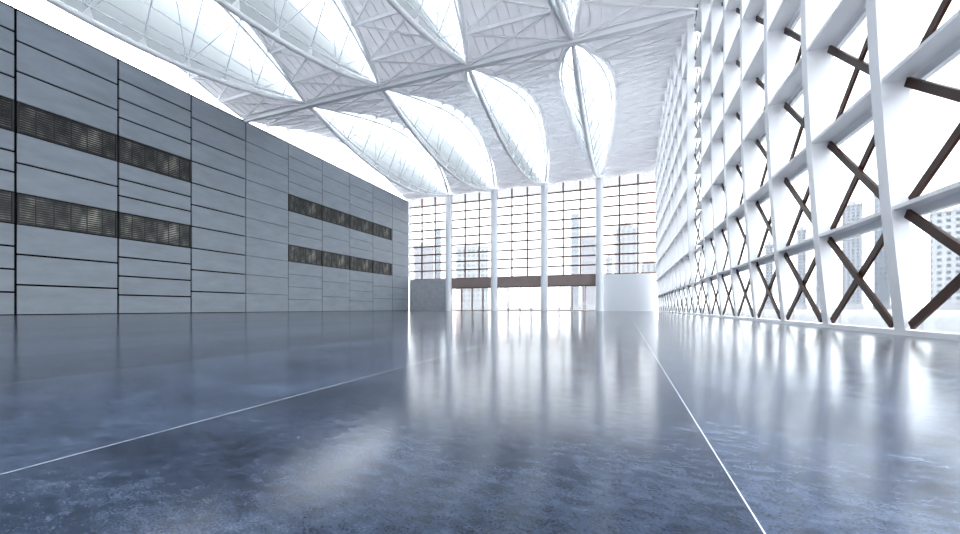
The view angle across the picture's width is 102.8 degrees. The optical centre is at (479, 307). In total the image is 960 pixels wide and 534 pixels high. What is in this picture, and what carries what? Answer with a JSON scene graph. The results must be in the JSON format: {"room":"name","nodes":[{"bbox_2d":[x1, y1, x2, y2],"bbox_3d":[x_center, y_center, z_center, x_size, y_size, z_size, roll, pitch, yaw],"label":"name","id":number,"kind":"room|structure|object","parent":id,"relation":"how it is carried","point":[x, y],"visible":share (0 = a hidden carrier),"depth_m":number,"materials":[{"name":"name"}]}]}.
{"room":"exhibition hall","nodes":[
{"label":"exhibition hall","id":0,"kind":"room"},
{"bbox_2d":[0,1,408,314],"bbox_3d":[-27.629,-10.270,40.603,0.470,21.540,75.619,0,0,21],"label":"wall","id":1,"kind":"structure","parent":0,"point":[234,204],"depth_m":35.65,"materials":[{"name":"grey"}]},
{"bbox_2d":[0,96,13,130],"bbox_3d":[-33.670,-13.456,24.176,0.138,2.107,5.682,0,0,21],"label":"window","id":2,"kind":"structure","parent":1,"relation":"in","point":[6,105],"depth_m":26.53,"materials":[{"name":"black metal"}]},
{"bbox_2d":[0,190,13,222],"bbox_3d":[-33.670,-7.014,24.176,0.138,2.107,5.682,0,0,21],"label":"window","id":3,"kind":"structure","parent":1,"relation":"in","point":[6,198],"depth_m":26.53,"materials":[{"name":"black metal"}]},
{"bbox_2d":[16,102,116,160],"bbox_3d":[-31.609,-13.456,29.622,0.138,2.107,5.682,0,0,21],"label":"window","id":4,"kind":"structure","parent":1,"relation":"in","point":[30,121],"depth_m":29.25,"materials":[{"name":"black metal"}]},
{"bbox_2d":[16,193,116,236],"bbox_3d":[-31.609,-7.014,29.622,0.138,2.107,5.682,0,0,21],"label":"window","id":5,"kind":"structure","parent":1,"relation":"in","point":[30,210],"depth_m":29.25,"materials":[{"name":"black metal"}]},
{"bbox_2d":[11,0,242,117],"bbox_3d":[-32.816,-23.160,26.859,0.200,4.240,35.036,0,0,21],"label":"window","id":6,"kind":"structure","parent":1,"relation":"in","point":[183,70],"depth_m":38.33,"materials":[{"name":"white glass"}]},
{"bbox_2d":[118,136,190,181],"bbox_3d":[-29.547,-13.456,35.066,0.138,2.107,5.682,0,0,21],"label":"window","id":7,"kind":"structure","parent":1,"relation":"in","point":[130,152],"depth_m":34.75,"materials":[{"name":"black metal"}]},
{"bbox_2d":[118,213,190,246],"bbox_3d":[-29.547,-7.014,35.066,0.138,2.107,5.682,0,0,21],"label":"window","id":8,"kind":"structure","parent":1,"relation":"in","point":[133,227],"depth_m":34.76,"materials":[{"name":"black metal"}]},
{"bbox_2d":[288,194,321,219],"bbox_3d":[-23.363,-13.456,51.402,0.138,2.107,5.747,0,0,21],"label":"window","id":9,"kind":"structure","parent":1,"relation":"in","point":[298,205],"depth_m":51.20,"materials":[{"name":"black metal"}]},
{"bbox_2d":[288,245,321,265],"bbox_3d":[-23.363,-7.014,51.402,0.138,2.107,5.747,0,0,21],"label":"window","id":10,"kind":"structure","parent":1,"relation":"in","point":[298,254],"depth_m":51.25,"materials":[{"name":"black glass"}]},
{"bbox_2d":[254,121,408,200],"bbox_3d":[-20.424,-23.160,59.592,0.200,4.240,35.036,0,0,21],"label":"window","id":11,"kind":"structure","parent":1,"relation":"in","point":[254,121],"depth_m":55.67,"materials":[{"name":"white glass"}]},
{"bbox_2d":[322,205,349,227],"bbox_3d":[-21.302,-13.456,56.847,0.138,2.107,5.747,0,0,21],"label":"window","id":12,"kind":"structure","parent":1,"relation":"in","point":[330,215],"depth_m":56.73,"materials":[{"name":"black metal"}]},
{"bbox_2d":[322,251,349,269],"bbox_3d":[-21.302,-7.014,56.847,0.138,2.107,5.747,0,0,21],"label":"window","id":13,"kind":"structure","parent":1,"relation":"in","point":[329,259],"depth_m":56.59,"materials":[{"name":"black glass"}]},
{"bbox_2d":[350,215,372,234],"bbox_3d":[-19.240,-13.456,62.292,0.138,2.107,5.747,0,0,21],"label":"window","id":14,"kind":"structure","parent":1,"relation":"in","point":[356,223],"depth_m":62.17,"materials":[{"name":"black metal"}]},
{"bbox_2d":[350,256,372,272],"bbox_3d":[-19.240,-7.014,62.292,0.138,2.107,5.747,0,0,21],"label":"window","id":15,"kind":"structure","parent":1,"relation":"in","point":[357,264],"depth_m":62.17,"materials":[{"name":"black glass"}]},
{"bbox_2d":[373,223,391,239],"bbox_3d":[-17.179,-13.456,67.737,0.138,2.107,5.747,0,0,21],"label":"window","id":16,"kind":"structure","parent":1,"relation":"in","point":[381,231],"depth_m":67.55,"materials":[{"name":"black metal"}]},
{"bbox_2d":[373,261,391,275],"bbox_3d":[-17.179,-7.014,67.737,0.138,2.107,5.747,0,0,21],"label":"window","id":17,"kind":"structure","parent":1,"relation":"in","point":[378,267],"depth_m":67.55,"materials":[{"name":"black glass"}]},
{"bbox_2d":[410,279,444,309],"bbox_3d":[-9.907,-2.490,74.365,8.490,5.980,0.320,0,0,21],"label":"wall","id":18,"kind":"structure","parent":0,"point":[424,294],"depth_m":74.30,"materials":[{"name":"grey concrete"}]},
{"bbox_2d":[409,197,444,279],"bbox_3d":[-9.962,-13.500,74.375,8.600,16.000,0.300,0,0,21],"label":"window","id":19,"kind":"structure","parent":18,"relation":"in","point":[426,215],"depth_m":74.53,"materials":[{"name":"brown"}]},
{"bbox_2d":[185,0,699,200],"bbox_3d":[-5.507,-23.251,35.232,45.450,4.399,70.014,0,0,21],"label":"ceiling","id":20,"kind":"structure","parent":0,"point":[641,61],"depth_m":36.79,"materials":[{"name":"white paint"}]},
{"bbox_2d":[45,0,305,104],"bbox_3d":[-24.259,-21.490,23.619,6.172,7.760,34.631,0,0,21],"label":"skylight","id":21,"kind":"object","parent":20,"relation":"attached to","point":[202,38],"visible":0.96,"depth_m":28.94,"materials":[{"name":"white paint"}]},
{"bbox_2d":[214,0,379,86],"bbox_3d":[-15.795,-21.490,20.415,6.172,7.760,34.631,0,0,21],"label":"skylight","id":22,"kind":"object","parent":20,"relation":"attached to","point":[325,33],"visible":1,"depth_m":28.23,"materials":[{"name":"white glass"}]},
{"bbox_2d":[308,105,448,196],"bbox_3d":[-11.993,-21.690,56.018,6.120,7.360,33.910,0,0,21],"label":"skylight","id":23,"kind":"object","parent":20,"relation":"attached to","point":[389,148],"visible":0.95,"depth_m":51.48,"materials":[{"name":"white glass"}]},
{"bbox_2d":[386,0,467,65],"bbox_3d":[-7.331,-21.490,17.211,6.172,7.760,34.631,0,0,21],"label":"skylight","id":24,"kind":"object","parent":20,"relation":"attached to","point":[440,22],"visible":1,"depth_m":27.55,"materials":[{"name":"white glass"}]},
{"bbox_2d":[380,88,494,190],"bbox_3d":[-3.529,-21.690,52.813,6.120,7.360,33.910,0,0,21],"label":"skylight","id":25,"kind":"object","parent":20,"relation":"attached to","point":[453,139],"visible":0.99,"depth_m":48.02,"materials":[{"name":"white glass"}]},
{"bbox_2d":[463,67,547,184],"bbox_3d":[4.934,-21.690,49.609,6.120,7.360,33.910,0,0,21],"label":"skylight","id":26,"kind":"object","parent":20,"relation":"attached to","point":[515,116],"visible":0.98,"depth_m":43.90,"materials":[{"name":"white glass"}]},
{"bbox_2d":[547,0,583,39],"bbox_3d":[1.133,-21.490,14.006,6.172,7.760,34.631,0,0,21],"label":"skylight","id":27,"kind":"object","parent":20,"relation":"attached to","point":[567,13],"visible":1,"depth_m":27.41,"materials":[{"name":"white glass"}]},
{"bbox_2d":[557,43,616,177],"bbox_3d":[13.398,-21.690,46.405,6.120,7.360,33.910,0,0,21],"label":"skylight","id":28,"kind":"object","parent":20,"relation":"attached to","point":[587,84],"visible":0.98,"depth_m":39.55,"materials":[{"name":"white glass"}]},
{"bbox_2d":[242,4,694,122],"bbox_3d":[-5.741,-21.240,35.321,44.950,0.620,0.680,0,0,21],"label":"beam","id":29,"kind":"structure","parent":0,"point":[673,15],"depth_m":32.39,"materials":[{"name":"white metal"}]},
{"bbox_2d":[0,311,959,533],"bbox_3d":[-5.546,0.600,35.060,45.400,0.200,70.850,0,0,21],"label":"floor","id":30,"kind":"structure","parent":0,"point":[327,422],"depth_m":1.66,"materials":[{"name":"grey concrete"}]},
{"bbox_2d":[445,194,451,310],"bbox_3d":[-5.936,-10.375,72.017,1.464,21.750,1.464,0,0,21],"label":"column","id":31,"kind":"structure","parent":30,"relation":"on","point":[448,199],"depth_m":71.52,"materials":[{"name":"white paint"}]},
{"bbox_2d":[452,287,490,310],"bbox_3d":[-1.438,-1.670,71.116,8.450,4.340,0.200,0,0,21],"label":"door","id":32,"kind":"structure","parent":30,"relation":"on","point":[472,298],"depth_m":70.88,"materials":[{"name":"brown"}]},
{"bbox_2d":[452,278,490,287],"bbox_3d":[-1.421,-4.670,71.163,8.450,1.660,0.600,0,0,21],"label":"door frame","id":33,"kind":"structure","parent":32,"relation":"attached to","point":[466,282],"depth_m":70.89,"materials":[{"name":"grey metal"}]},
{"bbox_2d":[452,191,490,278],"bbox_3d":[-1.428,-13.500,71.144,8.450,16.000,0.300,0,0,21],"label":"window","id":34,"kind":"structure","parent":33,"relation":"on","point":[471,212],"depth_m":71.21,"materials":[{"name":"brown"}]},
{"bbox_2d":[490,189,497,310],"bbox_3d":[2.528,-10.375,68.813,1.464,21.750,1.464,0,0,21],"label":"column","id":35,"kind":"structure","parent":30,"relation":"on","point":[494,192],"depth_m":68.28,"materials":[{"name":"white paint"}]},
{"bbox_2d":[497,286,540,310],"bbox_3d":[7.025,-1.670,67.912,8.450,4.340,0.200,0,0,21],"label":"door","id":36,"kind":"structure","parent":30,"relation":"on","point":[519,298],"depth_m":67.65,"materials":[{"name":"brown"}]},
{"bbox_2d":[497,276,540,286],"bbox_3d":[7.043,-4.670,67.959,8.450,1.660,0.600,0,0,21],"label":"door frame","id":37,"kind":"structure","parent":36,"relation":"attached to","point":[534,280],"depth_m":67.73,"materials":[{"name":"grey metal"}]},
{"bbox_2d":[497,186,540,277],"bbox_3d":[7.036,-13.500,67.940,8.450,16.000,0.300,0,0,21],"label":"window","id":38,"kind":"structure","parent":37,"relation":"on","point":[518,209],"depth_m":68.01,"materials":[{"name":"brown"}]},
{"bbox_2d":[540,183,547,310],"bbox_3d":[10.992,-10.375,65.608,1.464,21.750,1.464,0,0,21],"label":"column","id":39,"kind":"structure","parent":30,"relation":"on","point":[544,188],"depth_m":65.10,"materials":[{"name":"white metal"}]},
{"bbox_2d":[548,285,595,310],"bbox_3d":[15.489,-1.670,64.708,8.450,4.340,0.200,0,0,21],"label":"door","id":40,"kind":"structure","parent":30,"relation":"on","point":[570,297],"depth_m":64.44,"materials":[{"name":"brown"}]},
{"bbox_2d":[548,275,595,285],"bbox_3d":[15.507,-4.670,64.754,8.450,1.660,0.600,0,0,21],"label":"door frame","id":41,"kind":"structure","parent":40,"relation":"attached to","point":[568,279],"depth_m":64.41,"materials":[{"name":"grey metal"}]},
{"bbox_2d":[548,180,595,275],"bbox_3d":[15.500,-13.500,64.736,8.450,16.000,0.300,0,0,21],"label":"window","id":42,"kind":"structure","parent":41,"relation":"on","point":[572,204],"depth_m":64.75,"materials":[{"name":"brown"}]},
{"bbox_2d":[595,176,603,310],"bbox_3d":[19.455,-10.375,62.404,1.464,21.750,1.464,0,0,21],"label":"column","id":43,"kind":"structure","parent":30,"relation":"on","point":[599,181],"depth_m":61.90,"materials":[{"name":"white paint"}]},
{"bbox_2d":[655,158,659,308],"bbox_3d":[26.912,-12.600,58.028,0.705,26.200,2.795,0,0,21],"label":"bay","id":44,"kind":"object","parent":30,"relation":"on","point":[656,158],"visible":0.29,"depth_m":56.81,"materials":[{"name":"white metal"}]},
{"bbox_2d":[656,145,660,310],"bbox_3d":[25.920,-12.600,55.410,0.705,26.200,2.795,0,0,21],"label":"bay","id":45,"kind":"object","parent":30,"relation":"on","point":[657,165],"visible":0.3,"depth_m":54.17,"materials":[{"name":"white metal"}]},
{"bbox_2d":[657,130,662,310],"bbox_3d":[24.929,-12.600,52.791,0.705,26.200,2.795,0,0,21],"label":"bay","id":46,"kind":"object","parent":30,"relation":"on","point":[659,243],"visible":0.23,"depth_m":51.58,"materials":[{"name":"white metal"}]},
{"bbox_2d":[659,115,664,310],"bbox_3d":[23.937,-12.600,50.172,0.705,26.200,2.795,0,0,21],"label":"bay","id":47,"kind":"object","parent":30,"relation":"on","point":[660,134],"visible":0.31,"depth_m":48.95,"materials":[{"name":"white metal"}]},
{"bbox_2d":[661,101,667,310],"bbox_3d":[22.946,-12.600,47.554,0.705,26.200,2.795,0,0,21],"label":"bay","id":48,"kind":"object","parent":30,"relation":"on","point":[663,106],"visible":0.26,"depth_m":46.35,"materials":[{"name":"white metal"}]},
{"bbox_2d":[663,87,669,311],"bbox_3d":[21.955,-12.600,44.935,0.705,26.200,2.795,0,0,21],"label":"bay","id":49,"kind":"object","parent":30,"relation":"on","point":[665,109],"visible":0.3,"depth_m":43.73,"materials":[{"name":"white metal"}]},
{"bbox_2d":[665,74,672,311],"bbox_3d":[20.963,-12.600,42.316,0.705,26.200,2.795,0,0,21],"label":"bay","id":50,"kind":"object","parent":30,"relation":"on","point":[667,104],"visible":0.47,"depth_m":41.10,"materials":[{"name":"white metal"}]},
{"bbox_2d":[668,67,676,311],"bbox_3d":[19.972,-12.600,39.698,0.705,26.200,2.795,0,0,21],"label":"bay","id":51,"kind":"object","parent":30,"relation":"on","point":[670,90],"visible":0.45,"depth_m":38.48,"materials":[{"name":"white metal"}]},
{"bbox_2d":[671,57,679,311],"bbox_3d":[18.980,-12.600,37.079,0.705,26.200,2.795,0,0,21],"label":"bay","id":52,"kind":"object","parent":30,"relation":"on","point":[674,70],"visible":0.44,"depth_m":35.88,"materials":[{"name":"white metal"}]},
{"bbox_2d":[674,45,684,312],"bbox_3d":[17.989,-12.600,34.461,0.705,26.200,2.795,0,0,21],"label":"bay","id":53,"kind":"object","parent":30,"relation":"on","point":[678,108],"visible":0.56,"depth_m":33.23,"materials":[{"name":"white metal"}]},
{"bbox_2d":[678,33,690,312],"bbox_3d":[16.998,-12.600,31.842,0.705,26.200,2.795,0,0,21],"label":"bay","id":54,"kind":"object","parent":30,"relation":"on","point":[683,87],"visible":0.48,"depth_m":30.60,"materials":[{"name":"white metal"}]},
{"bbox_2d":[682,15,696,313],"bbox_3d":[16.006,-12.600,29.223,0.705,26.200,2.795,0,0,21],"label":"bay","id":55,"kind":"object","parent":30,"relation":"on","point":[689,43],"visible":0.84,"depth_m":27.97,"materials":[{"name":"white metal"}]},
{"bbox_2d":[682,123,696,137],"bbox_3d":[15.993,-13.540,29.231,0.645,0.220,2.790,0,0,21],"label":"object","id":56,"kind":"structure","parent":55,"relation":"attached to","point":[688,124],"depth_m":29.14,"materials":[{"name":"white paint"}]},
{"bbox_2d":[682,156,696,167],"bbox_3d":[15.993,-11.180,29.231,0.645,0.220,2.790,0,0,21],"label":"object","id":57,"kind":"structure","parent":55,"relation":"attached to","point":[687,157],"depth_m":29.23,"materials":[{"name":"white paint"}]},
{"bbox_2d":[694,0,703,313],"bbox_3d":[15.221,-12.600,26.527,0.265,26.200,2.795,0,0,21],"label":"bay","id":58,"kind":"object","parent":30,"relation":"on","point":[697,83],"visible":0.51,"depth_m":26.66,"materials":[{"name":"white paint"}]},
{"bbox_2d":[695,35,700,57],"bbox_3d":[15.222,-18.260,26.529,0.175,0.220,2.790,0,0,21],"label":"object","id":59,"kind":"structure","parent":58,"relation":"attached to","point":[696,53],"depth_m":26.86,"materials":[{"name":"white paint"}]},
{"bbox_2d":[695,70,700,90],"bbox_3d":[15.222,-15.900,26.529,0.175,0.220,2.790,0,0,21],"label":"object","id":60,"kind":"structure","parent":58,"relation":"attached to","point":[698,81],"depth_m":27.06,"materials":[{"name":"white paint"}]},
{"bbox_2d":[694,0,713,314],"bbox_3d":[14.024,-12.600,23.986,0.705,26.200,2.795,0,0,21],"label":"bay","id":61,"kind":"object","parent":30,"relation":"on","point":[703,94],"visible":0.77,"depth_m":22.75,"materials":[{"name":"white metal"}]},
{"bbox_2d":[694,5,700,31],"bbox_3d":[14.010,-18.260,23.994,0.645,0.220,2.790,0,0,21],"label":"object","id":62,"kind":"structure","parent":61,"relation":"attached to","point":[698,23],"depth_m":24.64,"materials":[{"name":"white paint"}]},
{"bbox_2d":[694,44,700,67],"bbox_3d":[14.010,-15.900,23.994,0.645,0.220,2.790,0,0,21],"label":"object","id":63,"kind":"structure","parent":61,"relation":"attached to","point":[698,60],"depth_m":24.57,"materials":[{"name":"white paint"}]},
{"bbox_2d":[694,83,700,102],"bbox_3d":[14.010,-13.540,23.994,0.645,0.220,2.790,0,0,21],"label":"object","id":64,"kind":"structure","parent":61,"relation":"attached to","point":[698,97],"depth_m":24.59,"materials":[{"name":"white paint"}]},
{"bbox_2d":[696,239,713,246],"bbox_3d":[14.069,-4.100,23.971,0.520,0.220,2.790,0,0,21],"label":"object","id":65,"kind":"structure","parent":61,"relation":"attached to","point":[702,241],"depth_m":23.16,"materials":[{"name":"white paint"}]},
{"bbox_2d":[702,0,725,315],"bbox_3d":[13.032,-12.600,21.367,0.705,26.200,2.795,0,0,21],"label":"bay","id":66,"kind":"object","parent":30,"relation":"on","point":[714,109],"visible":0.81,"depth_m":20.14,"materials":[{"name":"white metal"}]},
{"bbox_2d":[702,13,709,39],"bbox_3d":[13.019,-15.900,21.375,0.645,0.220,2.790,0,0,21],"label":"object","id":67,"kind":"structure","parent":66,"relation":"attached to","point":[706,35],"depth_m":22.08,"materials":[{"name":"white paint"}]},
{"bbox_2d":[702,56,709,79],"bbox_3d":[13.019,-13.540,21.375,0.645,0.220,2.790,0,0,21],"label":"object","id":68,"kind":"structure","parent":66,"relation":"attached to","point":[706,75],"depth_m":22.07,"materials":[{"name":"white paint"}]},
{"bbox_2d":[702,100,709,118],"bbox_3d":[13.019,-11.180,21.375,0.645,0.220,2.790,0,0,21],"label":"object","id":69,"kind":"structure","parent":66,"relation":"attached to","point":[706,115],"depth_m":22.03,"materials":[{"name":"white paint"}]},
{"bbox_2d":[702,143,710,158],"bbox_3d":[13.019,-8.820,21.375,0.645,0.220,2.790,0,0,21],"label":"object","id":70,"kind":"structure","parent":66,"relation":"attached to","point":[707,154],"depth_m":22.02,"materials":[{"name":"white paint"}]},
{"bbox_2d":[703,183,723,198],"bbox_3d":[13.033,-6.460,21.370,0.615,0.220,2.790,0,0,21],"label":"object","id":71,"kind":"structure","parent":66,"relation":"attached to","point":[713,186],"depth_m":20.54,"materials":[{"name":"white paint"}]},
{"bbox_2d":[704,229,725,239],"bbox_3d":[13.078,-4.100,21.353,0.520,0.220,2.790,0,0,21],"label":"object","id":72,"kind":"structure","parent":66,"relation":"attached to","point":[710,235],"depth_m":20.68,"materials":[{"name":"white paint"}]},
{"bbox_2d":[712,0,740,316],"bbox_3d":[12.041,-12.600,18.749,0.705,26.200,2.795,0,0,21],"label":"bay","id":73,"kind":"object","parent":30,"relation":"on","point":[727,82],"visible":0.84,"depth_m":17.51,"materials":[{"name":"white metal"}]},
{"bbox_2d":[712,60,738,94],"bbox_3d":[12.028,-11.180,18.756,0.645,0.220,2.790,0,0,21],"label":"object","id":74,"kind":"structure","parent":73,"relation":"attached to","point":[718,89],"depth_m":18.89,"materials":[{"name":"white paint"}]},
{"bbox_2d":[712,112,738,139],"bbox_3d":[12.028,-8.820,18.756,0.645,0.220,2.790,0,0,21],"label":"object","id":75,"kind":"structure","parent":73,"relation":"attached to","point":[718,134],"depth_m":18.70,"materials":[{"name":"white paint"}]},
{"bbox_2d":[712,14,739,49],"bbox_3d":[12.028,-13.540,18.756,0.645,0.220,2.790,0,0,21],"label":"beam","id":76,"kind":"structure","parent":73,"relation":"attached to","point":[718,43],"depth_m":19.20,"materials":[{"name":"white metal"}]},
{"bbox_2d":[713,164,740,183],"bbox_3d":[12.042,-6.460,18.751,0.615,0.220,2.790,0,0,21],"label":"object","id":77,"kind":"structure","parent":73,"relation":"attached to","point":[720,178],"depth_m":18.51,"materials":[{"name":"white paint"}]},
{"bbox_2d":[715,216,740,230],"bbox_3d":[12.086,-4.100,18.734,0.520,0.220,2.790,0,0,21],"label":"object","id":78,"kind":"structure","parent":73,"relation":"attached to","point":[723,225],"depth_m":18.34,"materials":[{"name":"white paint"}]},
{"bbox_2d":[718,268,739,276],"bbox_3d":[12.155,-1.740,18.708,0.372,0.220,2.790,0,0,21],"label":"beam","id":79,"kind":"structure","parent":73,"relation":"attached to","point":[727,272],"depth_m":18.68,"materials":[{"name":"white metal"}]},
{"bbox_2d":[725,0,761,317],"bbox_3d":[11.049,-12.600,16.130,0.705,26.200,2.795,0,0,21],"label":"bay","id":80,"kind":"object","parent":30,"relation":"on","point":[744,47],"visible":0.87,"depth_m":14.91,"materials":[{"name":"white metal"}]},
{"bbox_2d":[725,0,739,11],"bbox_3d":[11.036,-13.540,16.138,0.645,0.220,2.790,0,0,21],"label":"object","id":81,"kind":"structure","parent":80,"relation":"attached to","point":[732,4],"depth_m":17.19,"materials":[{"name":"white paint"}]},
{"bbox_2d":[725,85,758,114],"bbox_3d":[11.036,-8.820,16.138,0.645,0.220,2.790,0,0,21],"label":"beam","id":82,"kind":"structure","parent":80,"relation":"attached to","point":[734,106],"depth_m":16.68,"materials":[{"name":"white paint"}]},
{"bbox_2d":[725,23,759,62],"bbox_3d":[11.036,-11.180,16.138,0.645,0.220,2.790,0,0,21],"label":"beam","id":83,"kind":"structure","parent":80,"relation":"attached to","point":[733,55],"depth_m":16.62,"materials":[{"name":"white metal"}]},
{"bbox_2d":[726,139,761,167],"bbox_3d":[11.050,-6.460,16.133,0.615,0.220,2.790,0,0,21],"label":"beam","id":84,"kind":"structure","parent":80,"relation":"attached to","point":[735,159],"depth_m":16.22,"materials":[{"name":"white metal"}]},
{"bbox_2d":[728,200,761,219],"bbox_3d":[11.095,-4.100,16.116,0.520,0.220,2.790,0,0,21],"label":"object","id":85,"kind":"structure","parent":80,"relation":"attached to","point":[739,211],"depth_m":16.10,"materials":[{"name":"white paint"}]},
{"bbox_2d":[732,262,758,271],"bbox_3d":[11.164,-1.740,16.089,0.372,0.220,2.790,0,0,21],"label":"beam","id":86,"kind":"structure","parent":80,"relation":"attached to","point":[745,266],"depth_m":16.11,"materials":[{"name":"white metal"}]},
{"bbox_2d":[742,0,791,320],"bbox_3d":[10.058,-12.600,13.512,0.705,26.200,2.795,0,0,21],"label":"bay","id":87,"kind":"object","parent":30,"relation":"on","point":[769,63],"visible":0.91,"depth_m":12.30,"materials":[{"name":"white metal"}]},
{"bbox_2d":[742,0,763,19],"bbox_3d":[10.045,-11.180,13.519,0.645,0.220,2.790,0,0,21],"label":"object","id":88,"kind":"structure","parent":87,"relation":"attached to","point":[755,8],"depth_m":14.40,"materials":[{"name":"white paint"}]},
{"bbox_2d":[742,27,788,80],"bbox_3d":[10.045,-8.820,13.519,0.645,0.220,2.790,0,0,21],"label":"beam","id":89,"kind":"structure","parent":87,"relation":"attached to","point":[755,70],"depth_m":13.77,"materials":[{"name":"white paint"}]},
{"bbox_2d":[743,102,787,142],"bbox_3d":[10.059,-6.460,13.514,0.615,0.220,2.790,0,0,21],"label":"beam","id":90,"kind":"structure","parent":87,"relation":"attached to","point":[758,130],"depth_m":13.72,"materials":[{"name":"white metal"}]},
{"bbox_2d":[746,177,790,203],"bbox_3d":[10.103,-4.100,13.497,0.520,0.220,2.790,0,0,21],"label":"beam","id":91,"kind":"structure","parent":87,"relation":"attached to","point":[762,194],"depth_m":13.61,"materials":[{"name":"white metal"}]},
{"bbox_2d":[751,252,791,265],"bbox_3d":[10.173,-1.740,13.471,0.372,0.220,2.790,0,0,21],"label":"beam","id":92,"kind":"structure","parent":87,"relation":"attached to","point":[768,258],"depth_m":13.48,"materials":[{"name":"white metal"}]},
{"bbox_2d":[767,0,836,323],"bbox_3d":[9.067,-12.600,10.893,0.705,26.200,2.795,0,0,21],"label":"bay","id":93,"kind":"object","parent":30,"relation":"on","point":[810,76],"visible":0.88,"depth_m":9.73,"materials":[{"name":"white metal"}]},
{"bbox_2d":[767,0,799,32],"bbox_3d":[9.053,-8.820,10.901,0.645,0.220,2.790,0,0,21],"label":"beam","id":94,"kind":"structure","parent":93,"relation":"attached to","point":[788,13],"depth_m":11.64,"materials":[{"name":"white metal"}]},
{"bbox_2d":[769,45,833,106],"bbox_3d":[9.068,-6.460,10.895,0.615,0.220,2.790,0,0,21],"label":"beam","id":95,"kind":"structure","parent":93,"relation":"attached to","point":[791,89],"depth_m":11.12,"materials":[{"name":"white paint"}]},
{"bbox_2d":[772,141,832,181],"bbox_3d":[9.112,-4.100,10.878,0.520,0.220,2.790,0,0,21],"label":"beam","id":96,"kind":"structure","parent":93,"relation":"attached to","point":[797,165],"depth_m":10.98,"materials":[{"name":"white metal"}]},
{"bbox_2d":[778,236,836,255],"bbox_3d":[9.181,-1.740,10.852,0.372,0.220,2.790,0,0,21],"label":"beam","id":97,"kind":"structure","parent":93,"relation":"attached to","point":[806,245],"depth_m":10.76,"materials":[{"name":"white metal"}]},
{"bbox_2d":[660,311,959,340],"bbox_3d":[15.526,0.450,27.269,0.270,0.100,70.000,0,0,21],"label":"baseboard","id":98,"kind":"structure","parent":30,"relation":"on","point":[915,333],"depth_m":8.19,"materials":[{"name":"white paint"}]},
{"bbox_2d":[807,0,913,329],"bbox_3d":[8.075,-12.600,8.274,0.705,26.200,2.795,0,0,21],"label":"bay","id":99,"kind":"object","parent":30,"relation":"on","point":[887,42],"visible":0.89,"depth_m":7.17,"materials":[{"name":"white metal"}]},
{"bbox_2d":[807,0,865,50],"bbox_3d":[8.076,-6.460,8.277,0.615,0.220,2.790,0,0,21],"label":"beam","id":100,"kind":"structure","parent":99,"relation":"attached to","point":[848,15],"depth_m":8.75,"materials":[{"name":"white metal"}]},
{"bbox_2d":[819,211,881,241],"bbox_3d":[8.190,-1.740,8.234,0.372,0.220,2.790,0,0,21],"label":"beam","id":101,"kind":"structure","parent":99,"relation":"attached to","point":[873,222],"depth_m":8.38,"materials":[{"name":"white paint"}]},
{"bbox_2d":[812,89,913,145],"bbox_3d":[8.121,-4.100,8.260,0.520,0.220,2.790,0,0,21],"label":"beam","id":102,"kind":"structure","parent":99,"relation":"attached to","point":[856,117],"depth_m":8.42,"materials":[{"name":"white metal"}]},
{"bbox_2d":[882,0,959,328],"bbox_3d":[6.995,-12.600,5.422,0.705,26.200,3.295,0,0,21],"label":"bay","id":103,"kind":"object","parent":30,"relation":"on","point":[938,47],"visible":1,"depth_m":6.25,"materials":[{"name":"white metal"}]},
{"bbox_2d":[882,9,959,82],"bbox_3d":[7.041,-4.100,5.407,0.520,0.220,3.290,0,0,21],"label":"beam","id":104,"kind":"structure","parent":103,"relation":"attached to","point":[942,46],"depth_m":6.23,"materials":[{"name":"white metal"}]},
{"bbox_2d":[892,181,959,215],"bbox_3d":[7.110,-1.740,5.381,0.372,0.220,3.290,0,0,21],"label":"beam","id":105,"kind":"structure","parent":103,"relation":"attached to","point":[948,196],"depth_m":6.28,"materials":[{"name":"white metal"}]},
{"bbox_2d":[603,273,656,310],"bbox_3d":[23.920,-2.490,61.558,8.350,5.980,0.320,0,0,21],"label":"wall","id":106,"kind":"structure","parent":0,"point":[620,291],"depth_m":61.32,"materials":[{"name":"white paint"}]},
{"bbox_2d":[603,173,655,274],"bbox_3d":[23.893,-13.500,61.558,8.300,16.000,0.300,0,0,21],"label":"window","id":107,"kind":"structure","parent":106,"relation":"in","point":[629,207],"depth_m":61.56,"materials":[{"name":"brown"}]},
{"label":"outside","id":108,"kind":"structure","parent":0,"visible":0},
{"bbox_2d":[409,308,959,332],"bbox_3d":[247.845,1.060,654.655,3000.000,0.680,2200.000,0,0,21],"label":"ground","id":109,"kind":"structure","parent":108,"point":[940,320],"depth_m":32.44,"materials":[{"name":"white"}]},
{"bbox_2d":[764,241,773,308],"bbox_3d":[154.528,-17.299,204.790,4.535,35.998,13.200,0,0,37],"label":"tower","id":110,"kind":"structure","parent":109,"relation":"on","point":[768,247],"depth_m":200.14,"materials":[{"name":"grey stone"}]},
{"bbox_2d":[795,226,807,308],"bbox_3d":[163.348,-20.197,194.596,4.620,41.794,13.200,0,0,40],"label":"tower","id":111,"kind":"structure","parent":109,"relation":"on","point":[801,233],"depth_m":190.00,"materials":[{"name":"grey stone"}]},
{"bbox_2d":[842,201,863,309],"bbox_3d":[169.995,-23.709,175.021,7.568,48.818,15.200,0,0,44],"label":"tower","id":112,"kind":"structure","parent":109,"relation":"on","point":[852,247],"depth_m":169.90,"materials":[{"name":"white concrete"}]},
{"bbox_2d":[872,195,891,308],"bbox_3d":[204.494,-30.119,194.829,15.200,61.638,6.675,0,0,-44],"label":"tower","id":113,"kind":"structure","parent":109,"relation":"on","point":[881,284],"depth_m":190.37,"materials":[{"name":"grey concrete"}]},
{"bbox_2d":[929,207,959,309],"bbox_3d":[199.188,-20.236,156.170,21.200,41.873,21.257,0,0,-41],"label":"tower","id":114,"kind":"structure","parent":109,"relation":"on","point":[944,263],"depth_m":154.51,"materials":[{"name":"white concrete"}]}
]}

